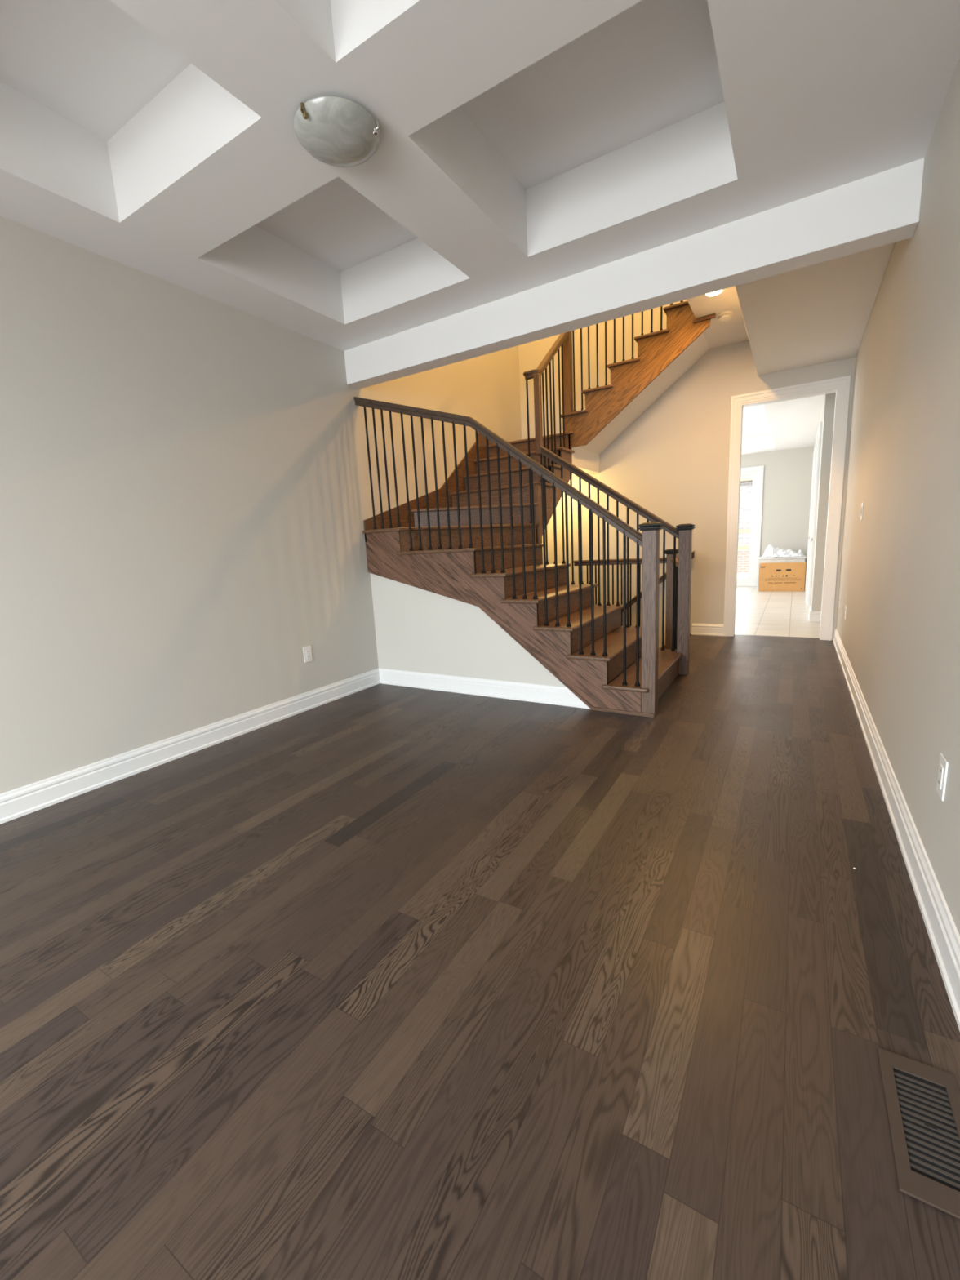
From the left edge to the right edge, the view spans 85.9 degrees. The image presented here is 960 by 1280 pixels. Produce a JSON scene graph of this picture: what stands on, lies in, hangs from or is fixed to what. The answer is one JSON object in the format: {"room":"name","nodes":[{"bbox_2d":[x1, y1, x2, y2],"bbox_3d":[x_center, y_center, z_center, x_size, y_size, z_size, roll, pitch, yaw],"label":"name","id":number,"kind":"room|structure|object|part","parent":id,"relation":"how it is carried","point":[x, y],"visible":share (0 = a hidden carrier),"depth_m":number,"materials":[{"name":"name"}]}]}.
{"room":"empty living room","nodes":[
{"label":"empty living room","id":0,"kind":"room"},
{"bbox_2d":[0,215,524,794],"bbox_3d":[-1.906,-0.936,2.967,0.120,8.500,9.750,3,12,31],"label":"wall","id":1,"kind":"structure","parent":0,"point":[185,494],"depth_m":3.02,"materials":[{"name":"beige paint"}]},
{"bbox_2d":[0,668,380,824],"bbox_3d":[-2.548,0.898,1.937,0.022,0.134,6.422,3,12,31],"label":"baseboard","id":2,"kind":"structure","parent":1,"relation":"attached to","point":[18,802],"depth_m":3.02,"materials":[{"name":"white wood"}]},
{"bbox_2d":[302,645,312,662],"bbox_3d":[-1.311,0.107,3.930,0.008,0.120,0.074,3,12,31],"label":"wall outlet","id":3,"kind":"object","parent":1,"relation":"attached to","point":[307,650],"visible":1,"depth_m":3.93,"materials":[{"name":"white plastic"}]},
{"bbox_2d":[306,648,310,658],"bbox_3d":[-1.309,0.107,3.928,0.003,0.068,0.034,3,12,31],"label":"receptacle","id":4,"kind":"object","parent":3,"relation":"attached to","point":[308,651],"depth_m":3.93,"materials":[{"name":"white plastic"}]},
{"bbox_2d":[370,573,566,687],"bbox_3d":[-0.042,-0.161,4.037,2.045,1.200,0.058,3,12,31],"label":"wall","id":5,"kind":"structure","parent":0,"point":[417,629],"depth_m":4.19,"materials":[{"name":"beige paint"}]},
{"bbox_2d":[378,668,590,709],"bbox_3d":[-0.044,0.369,4.104,2.025,0.134,0.022,3,12,31],"label":"baseboard","id":6,"kind":"structure","parent":5,"relation":"attached to","point":[544,694],"depth_m":4.05,"materials":[{"name":"white wood"}]},
{"bbox_2d":[0,586,959,1279],"bbox_3d":[1.263,0.324,5.044,5.000,0.250,15.760,3,12,31],"label":"floor","id":7,"kind":"structure","parent":0,"point":[380,981],"depth_m":1.35,"materials":[{"name":"brown wood"}]},
{"bbox_2d":[362,301,715,717],"bbox_3d":[0.821,-1.513,4.977,2.438,3.429,3.121,3,12,31],"label":"staircase","id":8,"kind":"structure","parent":7,"relation":"on","point":[451,573],"depth_m":4.35,"materials":[{"name":"brown wood"}]},
{"bbox_2d":[353,396,663,716],"bbox_3d":[0.086,-0.746,3.822,2.426,2.414,0.125,3,12,31],"label":"stair railing","id":9,"kind":"object","parent":8,"relation":"on","point":[649,538],"visible":0.94,"depth_m":3.57,"materials":[{"name":"brown wood"}]},
{"bbox_3d":[0.011,-1.290,3.751,2.318,1.313,0.060,3,12,31],"label":"handrail","id":10,"kind":"part","parent":9,"relation":"part of","materials":[{"name":"brown wood"}]},
{"bbox_3d":[1.102,-0.096,3.339,0.089,1.205,0.090,3,12,31],"label":"newel post","id":11,"kind":"part","parent":9,"relation":"part of","materials":[{"name":"brown wood"}]},
{"bbox_3d":[0.535,-1.098,4.961,0.100,0.750,0.056,3,12,31],"label":"corner post","id":12,"kind":"part","parent":8,"relation":"part of","materials":[{"name":"brown wood"}]},
{"bbox_2d":[523,332,695,675],"bbox_3d":[1.306,-1.461,4.840,1.470,3.325,1.028,3,12,31],"label":"stair railing","id":13,"kind":"object","parent":8,"relation":"on","point":[683,532],"visible":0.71,"depth_m":4.54,"materials":[{"name":"brown wood"}]},
{"bbox_3d":[0.677,-2.781,4.963,0.089,0.710,0.993,2,12,26],"label":"handrail","id":14,"kind":"part","parent":13,"relation":"part of","materials":[{"name":"brown wood"}]},
{"bbox_3d":[1.096,-1.301,4.465,1.211,0.902,0.060,3,12,31],"label":"handrail","id":15,"kind":"part","parent":13,"relation":"part of","materials":[{"name":"brown wood"}]},
{"bbox_3d":[1.705,-0.305,4.306,0.090,1.205,0.090,3,12,31],"label":"newel post","id":16,"kind":"part","parent":13,"relation":"part of","materials":[{"name":"brown wood"}]},
{"bbox_2d":[560,300,683,413],"bbox_3d":[1.397,-3.182,5.107,1.279,1.994,0.135,3,12,31],"label":"stair railing","id":17,"kind":"object","parent":8,"relation":"on","point":[568,374],"visible":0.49,"depth_m":5.36,"materials":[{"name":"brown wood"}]},
{"bbox_3d":[0.923,-2.878,5.467,0.092,1.316,0.090,3,12,31],"label":"newel post","id":18,"kind":"part","parent":17,"relation":"part of","materials":[{"name":"brown wood"}]},
{"bbox_3d":[2.031,-2.914,4.673,0.190,0.030,0.021,3,12,31],"label":"ceiling trim","id":19,"kind":"part","parent":8,"relation":"part of","materials":[{"name":"brown wood"}]},
{"bbox_2d":[573,548,678,649],"bbox_3d":[1.692,-0.382,5.214,0.706,1.032,1.613,-7,11,-23],"label":"guard railing","id":20,"kind":"object","parent":7,"relation":"on","point":[669,553],"visible":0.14,"depth_m":5.29,"materials":[{"name":"brown wood"}]},
{"bbox_3d":[1.473,-0.830,5.472,0.986,0.059,0.060,3,12,31],"label":"handrail","id":21,"kind":"part","parent":20,"relation":"part of","materials":[{"name":"brown wood"}]},
{"bbox_3d":[1.957,-0.383,5.272,0.092,0.985,0.090,3,12,31],"label":"newel post","id":22,"kind":"part","parent":20,"relation":"part of","materials":[{"name":"brown wood"}]},
{"bbox_3d":[1.812,-0.710,4.722,0.060,0.059,0.891,0,11,16],"label":"handrail","id":23,"kind":"part","parent":20,"relation":"part of","materials":[{"name":"brown wood"}]},
{"bbox_2d":[758,561,805,591],"bbox_3d":[5.846,-1.228,9.985,0.765,0.549,0.242,3,12,31],"label":"cardboard box","id":24,"kind":"object","parent":7,"relation":"on","point":[773,576],"visible":1,"depth_m":9.88,"materials":[{"name":"brown cardboard"}]},
{"bbox_2d":[758,555,806,562],"bbox_3d":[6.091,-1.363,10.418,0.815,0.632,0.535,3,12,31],"label":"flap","id":25,"kind":"object","parent":7,"relation":"on","point":[775,559],"visible":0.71,"depth_m":10.17,"materials":[{"name":"white cardboard"}]},
{"bbox_2d":[760,544,804,557],"bbox_3d":[6.076,-1.799,10.342,0.756,0.248,0.452,3,12,31],"label":"plastic sheet","id":26,"kind":"object","parent":25,"relation":"on","point":[770,552],"visible":1,"depth_m":10.29,"materials":[{"name":"white plastic"}]},
{"bbox_2d":[877,1047,959,1218],"bbox_3d":[0.877,0.952,1.007,0.130,0.006,0.297,3,12,31],"label":"floor vent","id":27,"kind":"object","parent":7,"relation":"in","point":[922,1101],"visible":1,"depth_m":1.01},
{"bbox_3d":[0.882,0.952,1.008,0.020,0.001,0.002,3,12,31],"label":"damper lever","id":28,"kind":"part","parent":27,"relation":"part of","materials":[{"name":"metal"}]},
{"bbox_2d":[0,0,959,351],"bbox_3d":[-1.208,-1.871,0.476,3.548,0.480,6.350,3,12,31],"label":"ceiling","id":29,"kind":"structure","parent":0,"point":[524,144],"depth_m":2.17,"materials":[{"name":"white paint"}]},
{"bbox_2d":[293,95,380,167],"bbox_3d":[-0.536,-1.891,1.941,0.321,0.077,0.328,3,12,31],"label":"ceiling light","id":30,"kind":"object","parent":29,"relation":"attached to","point":[335,131],"visible":1,"depth_m":1.89,"materials":[{"name":"white glass"}]},
{"bbox_2d":[558,333,710,475],"bbox_3d":[1.273,-2.592,5.779,2.265,1.285,0.925,3,12,31],"label":"ceiling","id":31,"kind":"structure","parent":0,"point":[586,458],"depth_m":5.68,"materials":[{"name":"white paint"}]},
{"bbox_2d":[344,157,924,388],"bbox_3d":[0.401,-3.651,2.982,3.548,3.410,0.150,3,12,31],"label":"beam","id":32,"kind":"structure","parent":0,"point":[882,208],"depth_m":2.85,"materials":[{"name":"white paint"}]},
{"bbox_2d":[518,299,855,648],"bbox_3d":[2.396,-1.700,5.905,4.145,8.500,0.120,3,12,31],"label":"wall","id":33,"kind":"structure","parent":0,"point":[672,461],"depth_m":5.93,"materials":[{"name":"beige paint"}]},
{"bbox_2d":[622,551,694,611],"bbox_3d":[1.796,-0.397,6.429,1.615,1.350,0.100,3,12,31],"label":"wall handrail","id":34,"kind":"object","parent":33,"relation":"attached to","point":[633,599],"visible":0.13,"depth_m":6.11,"materials":[{"name":"brown wood"}]},
{"bbox_2d":[691,623,724,635],"bbox_3d":[2.651,-0.120,6.005,0.343,0.134,0.022,3,12,31],"label":"baseboard","id":35,"kind":"structure","parent":33,"relation":"attached to","point":[709,629],"depth_m":6.00,"materials":[{"name":"white wood"}]},
{"bbox_2d":[723,375,850,640],"bbox_3d":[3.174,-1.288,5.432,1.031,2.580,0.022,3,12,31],"label":"trim","id":36,"kind":"structure","parent":33,"relation":"attached to","point":[842,383],"depth_m":5.31,"materials":[{"name":"white wood"}]},
{"bbox_2d":[687,285,748,348],"bbox_3d":[2.226,-2.978,3.880,1.283,0.356,2.990,3,12,31],"label":"ceiling","id":37,"kind":"structure","parent":0,"point":[733,331],"depth_m":4.69,"materials":[{"name":"white paint"}]},
{"bbox_2d":[702,288,725,296],"bbox_3d":[1.894,-2.818,4.172,0.170,0.028,0.170,3,12,31],"label":"recessed light","id":38,"kind":"object","parent":37,"relation":"in","point":[715,293],"visible":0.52,"depth_m":4.18,"materials":[{"name":"white plastic"}]},
{"bbox_2d":[716,311,733,321],"bbox_3d":[2.210,-2.909,4.650,0.132,0.054,0.132,3,12,31],"label":"smoke detector","id":39,"kind":"object","parent":37,"relation":"attached to","point":[725,316],"visible":1,"depth_m":4.62,"materials":[{"name":"white plastic"}]},
{"bbox_2d":[741,446,813,584],"bbox_3d":[4.896,-2.717,11.441,4.335,3.050,0.200,3,12,31],"label":"wall","id":40,"kind":"structure","parent":0,"point":[787,473],"depth_m":10.49,"materials":[{"name":"beige paint"}]},
{"bbox_2d":[736,465,764,586],"bbox_3d":[5.099,-2.414,11.325,1.900,2.475,0.145,3,12,31],"label":"door","id":41,"kind":"structure","parent":40,"relation":"in","point":[757,476],"depth_m":10.86,"materials":[{"name":"white wood"}]},
{"bbox_3d":[5.465,-2.359,11.181,0.850,2.300,0.030,3,12,31],"label":"sash","id":42,"kind":"part","parent":41,"relation":"part of","materials":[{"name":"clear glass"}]},
{"bbox_2d":[741,394,825,454],"bbox_3d":[3.578,-3.535,8.525,5.000,0.360,6.150,3,12,31],"label":"ceiling","id":43,"kind":"structure","parent":0,"point":[793,424],"depth_m":8.33,"materials":[{"name":"white paint"}]},
{"bbox_2d":[735,242,895,375],"bbox_3d":[2.441,-2.615,3.826,0.823,0.360,2.990,3,12,31],"label":"ceiling","id":44,"kind":"structure","parent":0,"point":[820,313],"depth_m":3.78,"materials":[{"name":"white paint"}]},
{"bbox_2d":[808,392,835,611],"bbox_3d":[5.402,-2.043,7.607,0.785,3.050,5.950,3,12,31],"label":"wall","id":45,"kind":"structure","parent":0,"point":[827,416],"depth_m":6.29,"materials":[{"name":"beige paint"}]},
{"bbox_2d":[804,444,817,597],"bbox_3d":[5.790,-2.024,8.954,0.107,2.488,1.076,3,12,31],"label":"door","id":46,"kind":"structure","parent":45,"relation":"in","point":[815,446],"depth_m":8.68,"materials":[{"name":"white wood"}]},
{"bbox_2d":[804,580,821,622],"bbox_3d":[5.716,-0.716,8.373,0.707,0.134,4.822,3,12,31],"label":"baseboard","id":47,"kind":"structure","parent":45,"relation":"attached to","point":[813,616],"depth_m":6.52,"materials":[{"name":"white wood"}]},
{"bbox_2d":[806,421,822,614],"bbox_3d":[4.709,-1.645,7.194,0.107,2.488,1.076,3,12,31],"label":"door","id":48,"kind":"structure","parent":45,"relation":"in","point":[820,432],"depth_m":6.94,"materials":[{"name":"white wood"}]},
{"bbox_2d":[835,57,959,935],"bbox_3d":[1.172,-1.910,0.868,0.120,6.150,9.750,3,12,31],"label":"wall","id":49,"kind":"structure","parent":0,"point":[900,580],"depth_m":2.05,"materials":[{"name":"beige paint"}]},
{"bbox_2d":[859,502,863,519],"bbox_3d":[2.761,-0.931,3.735,0.015,0.120,0.074,3,12,31],"label":"light switch","id":50,"kind":"object","parent":49,"relation":"attached to","point":[862,504],"visible":1,"depth_m":3.71,"materials":[{"name":"white plastic"}]},
{"bbox_2d":[832,627,959,1031],"bbox_3d":[1.260,0.794,1.408,0.022,0.134,9.490,3,12,31],"label":"baseboard","id":51,"kind":"structure","parent":49,"relation":"attached to","point":[943,933],"depth_m":1.71,"materials":[{"name":"white wood"}]},
{"bbox_2d":[936,752,948,800],"bbox_3d":[1.349,0.399,1.507,0.008,0.120,0.074,3,12,31],"label":"wall outlet","id":52,"kind":"object","parent":49,"relation":"attached to","point":[944,763],"visible":1,"depth_m":1.49,"materials":[{"name":"white plastic"}]},
{"bbox_2d":[937,763,943,789],"bbox_3d":[1.347,0.399,1.508,0.003,0.068,0.034,3,12,31],"label":"receptacle","id":53,"kind":"object","parent":52,"relation":"attached to","point":[940,775],"depth_m":1.50,"materials":[{"name":"white plastic"}]},
{"label":"outside","id":54,"kind":"structure","parent":0,"visible":0},
{"bbox_2d":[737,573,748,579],"bbox_3d":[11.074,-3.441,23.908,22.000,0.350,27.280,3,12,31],"label":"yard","id":55,"kind":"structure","parent":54,"point":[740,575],"depth_m":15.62,"materials":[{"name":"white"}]},
{"bbox_2d":[737,528,750,549],"bbox_3d":[5.932,-2.233,13.922,5.600,1.400,0.130,3,12,31],"label":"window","id":56,"kind":"structure","parent":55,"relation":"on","point":[741,531],"depth_m":13.24,"materials":[{"name":"yellow"}]},
{"bbox_3d":[5.897,-2.436,13.845,5.600,0.090,0.040,3,12,31],"label":"rail","id":57,"kind":"part","parent":56,"relation":"part of","materials":[{"name":"yellow"}]},
{"bbox_3d":[5.876,-2.849,13.770,5.600,0.090,0.040,3,12,31],"label":"rail","id":58,"kind":"part","parent":56,"relation":"part of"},
{"bbox_2d":[737,478,752,573],"bbox_3d":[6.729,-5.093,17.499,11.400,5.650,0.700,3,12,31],"label":"brick house","id":59,"kind":"structure","parent":55,"relation":"on","point":[745,494],"depth_m":16.62,"materials":[{"name":"white brick"}]}
]}

